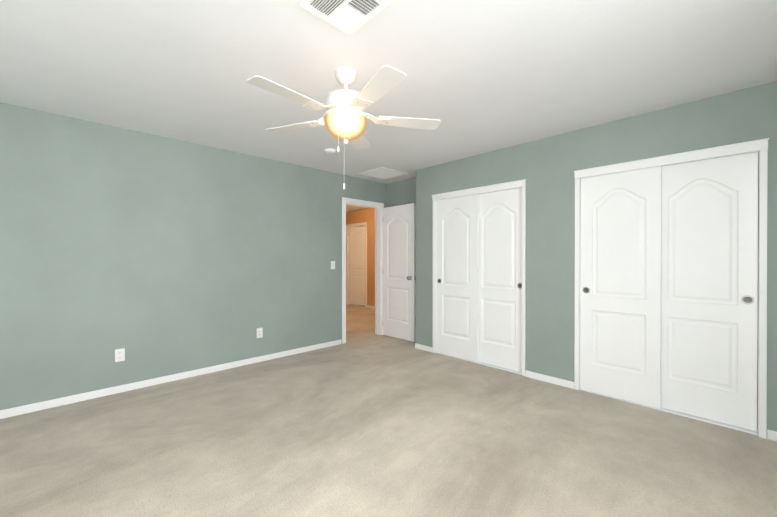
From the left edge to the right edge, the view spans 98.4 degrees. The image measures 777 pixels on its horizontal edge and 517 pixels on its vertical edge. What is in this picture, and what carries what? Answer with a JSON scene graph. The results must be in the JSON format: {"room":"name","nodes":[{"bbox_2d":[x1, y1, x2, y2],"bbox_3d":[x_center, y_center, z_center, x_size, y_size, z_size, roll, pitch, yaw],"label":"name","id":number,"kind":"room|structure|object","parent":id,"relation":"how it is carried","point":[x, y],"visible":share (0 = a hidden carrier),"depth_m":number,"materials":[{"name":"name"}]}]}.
{"room":"empty bedroom","nodes":[
{"label":"empty bedroom","id":0,"kind":"room"},
{"bbox_2d":[0,102,386,409],"bbox_3d":[-1.798,0.012,3.822,5.040,2.440,0.120,0,0,-44],"label":"wall","id":1,"kind":"structure","parent":0,"point":[155,256],"depth_m":3.23,"materials":[{"name":"green paint"}]},
{"bbox_2d":[115,348,124,361],"bbox_3d":[-2.471,0.890,3.083,0.070,0.115,0.010,0,0,-44],"label":"electrical outlet","id":2,"kind":"object","parent":1,"relation":"attached to","point":[119,355],"visible":1,"depth_m":3.08,"materials":[{"name":"white plastic"}]},
{"bbox_2d":[0,339,341,418],"bbox_3d":[-2.066,1.200,3.475,3.865,0.066,0.012,0,0,-44],"label":"baseboard","id":3,"kind":"structure","parent":1,"relation":"attached to","point":[57,402],"depth_m":3.21,"materials":[{"name":"white wood"}]},
{"bbox_2d":[257,328,262,337],"bbox_3d":[-1.533,0.886,3.991,0.070,0.115,0.010,0,0,-44],"label":"electrical outlet","id":4,"kind":"object","parent":1,"relation":"attached to","point":[259,332],"visible":1,"depth_m":3.99,"materials":[{"name":"white plastic"}]},
{"bbox_2d":[331,261,334,268],"bbox_3d":[-0.779,0.094,4.716,0.070,0.115,0.012,0,0,-44],"label":"light switch","id":5,"kind":"object","parent":1,"relation":"attached to","point":[332,264],"visible":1,"depth_m":4.71,"materials":[{"name":"white plastic"}]},
{"bbox_2d":[342,197,383,343],"bbox_3d":[-0.420,0.172,5.157,0.817,2.111,0.152,0,0,-44],"label":"door frame","id":6,"kind":"structure","parent":1,"relation":"attached to","point":[378,207],"depth_m":5.35,"materials":[{"name":"white wood"}]},
{"bbox_2d":[383,203,415,341],"bbox_3d":[0.155,0.205,5.134,0.169,2.025,0.670,0,0,-44],"label":"bedroom door","id":7,"kind":"structure","parent":6,"relation":"attached to","point":[399,271],"depth_m":5.10,"materials":[{"name":"white wood"}]},
{"bbox_2d":[348,208,374,305],"bbox_3d":[0.022,-0.003,7.780,0.120,2.440,3.035,0,0,-44],"label":"wall","id":8,"kind":"structure","parent":0,"point":[370,216],"depth_m":8.19,"materials":[{"name":"orange paint"}]},
{"bbox_2d":[346,222,366,307],"bbox_3d":[-0.784,0.159,8.603,0.138,2.111,0.842,0,0,-44],"label":"door frame","id":9,"kind":"structure","parent":8,"relation":"attached to","point":[347,254],"depth_m":8.81,"materials":[{"name":"wood"}]},
{"bbox_2d":[349,226,364,305],"bbox_3d":[-0.750,0.192,8.646,0.694,2.025,0.169,0,0,34],"label":"hall door","id":10,"kind":"structure","parent":8,"relation":"in","point":[356,265],"depth_m":8.67,"materials":[{"name":"white wood"}]},
{"bbox_2d":[0,304,776,516],"bbox_3d":[-1.070,1.280,4.225,6.640,0.100,8.920,0,0,-44],"label":"floor","id":11,"kind":"structure","parent":0,"point":[364,420],"depth_m":2.17,"materials":[{"name":"carpet"}]},
{"bbox_2d":[0,0,776,211],"bbox_3d":[-1.070,-1.260,4.216,6.640,0.100,8.920,0,0,-44],"label":"ceiling","id":12,"kind":"structure","parent":0,"point":[484,76],"depth_m":2.09,"materials":[{"name":"white paint"}]},
{"bbox_2d":[324,148,335,154],"bbox_3d":[-0.653,-1.188,3.743,0.136,0.040,0.136,0,0,-44],"label":"smoke detector","id":13,"kind":"object","parent":12,"relation":"attached to","point":[329,151],"visible":1,"depth_m":3.71,"materials":[{"name":"white plastic"}]},
{"bbox_2d":[299,0,388,34],"bbox_3d":[-0.208,-1.193,1.571,0.300,0.014,0.300,0,0,-44],"label":"ceiling vent","id":14,"kind":"object","parent":12,"relation":"in","point":[349,17],"visible":1,"depth_m":1.61,"materials":[{"name":"white plastic"}]},
{"bbox_2d":[247,65,440,188],"bbox_3d":[-0.295,-0.810,2.142,1.199,0.783,1.231,0,0,-44],"label":"ceiling fan","id":15,"kind":"object","parent":12,"relation":"hanging from","point":[345,117],"visible":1,"depth_m":2.07,"materials":[{"name":"white"}]},
{"bbox_2d":[358,167,407,179],"bbox_3d":[-0.078,-1.206,4.773,0.500,0.012,0.500,0,0,-44],"label":"ceiling vent","id":16,"kind":"object","parent":12,"relation":"in","point":[383,173],"visible":1,"depth_m":4.74,"materials":[{"name":"white plastic"}]},
{"bbox_2d":[387,177,415,206],"bbox_3d":[0.364,0.007,5.126,0.120,2.440,1.014,0,0,-44],"label":"wall","id":17,"kind":"structure","parent":0,"point":[402,192],"depth_m":5.20,"materials":[{"name":"green paint"}]},
{"bbox_2d":[416,81,776,431],"bbox_3d":[1.672,0.014,3.344,0.120,2.440,3.606,0,0,-44],"label":"wall","id":18,"kind":"structure","parent":0,"point":[550,165],"depth_m":3.23,"materials":[{"name":"green paint"}]},
{"bbox_2d":[415,343,432,351],"bbox_3d":[0.475,1.197,4.489,0.012,0.066,0.290,0,0,-44],"label":"baseboard","id":19,"kind":"structure","parent":18,"relation":"attached to","point":[418,346],"depth_m":4.48,"materials":[{"name":"white wood"}]},
{"bbox_2d":[436,194,478,361],"bbox_3d":[0.844,0.228,4.162,0.038,1.985,0.600,0,0,-44],"label":"sliding door","id":20,"kind":"structure","parent":18,"relation":"in","point":[457,276],"depth_m":4.13,"materials":[{"name":"white wood"}]},
{"bbox_2d":[432,179,525,375],"bbox_3d":[1.043,0.202,3.977,0.144,2.058,1.240,0,0,-44],"label":"trim","id":21,"kind":"structure","parent":18,"relation":"attached to","point":[495,187],"depth_m":3.74,"materials":[{"name":"white wood"}]},
{"bbox_2d":[479,188,521,371],"bbox_3d":[1.253,0.230,3.803,0.038,1.985,0.600,0,0,-44],"label":"sliding door","id":22,"kind":"structure","parent":18,"relation":"in","point":[500,278],"depth_m":3.77,"materials":[{"name":"white wood"}]},
{"bbox_2d":[525,370,573,388],"bbox_3d":[1.593,1.201,3.334,0.012,0.066,0.465,0,0,-44],"label":"baseboard","id":23,"kind":"structure","parent":18,"relation":"attached to","point":[549,379],"depth_m":3.32,"materials":[{"name":"white wood"}]},
{"bbox_2d":[580,166,661,408],"bbox_3d":[2.020,0.233,2.948,0.038,1.985,0.590,0,0,-44],"label":"sliding door","id":24,"kind":"structure","parent":18,"relation":"in","point":[620,286],"depth_m":2.92,"materials":[{"name":"white wood"}]},
{"bbox_2d":[573,138,769,438],"bbox_3d":[2.215,0.207,2.766,0.144,2.058,1.220,0,0,-44],"label":"trim","id":25,"kind":"structure","parent":18,"relation":"attached to","point":[760,146],"depth_m":2.41,"materials":[{"name":"white wood"}]},
{"bbox_2d":[661,152,757,430],"bbox_3d":[2.421,0.234,2.596,0.038,1.985,0.590,0,0,-44],"label":"sliding door","id":26,"kind":"structure","parent":18,"relation":"in","point":[709,291],"depth_m":2.54,"materials":[{"name":"white wood"}]},
{"bbox_2d":[767,429,776,441],"bbox_3d":[2.727,1.205,2.163,0.012,0.066,0.375,0,0,-44],"label":"baseboard","id":27,"kind":"structure","parent":18,"relation":"attached to","point":[771,435],"depth_m":2.28,"materials":[{"name":"white wood"}]}
]}

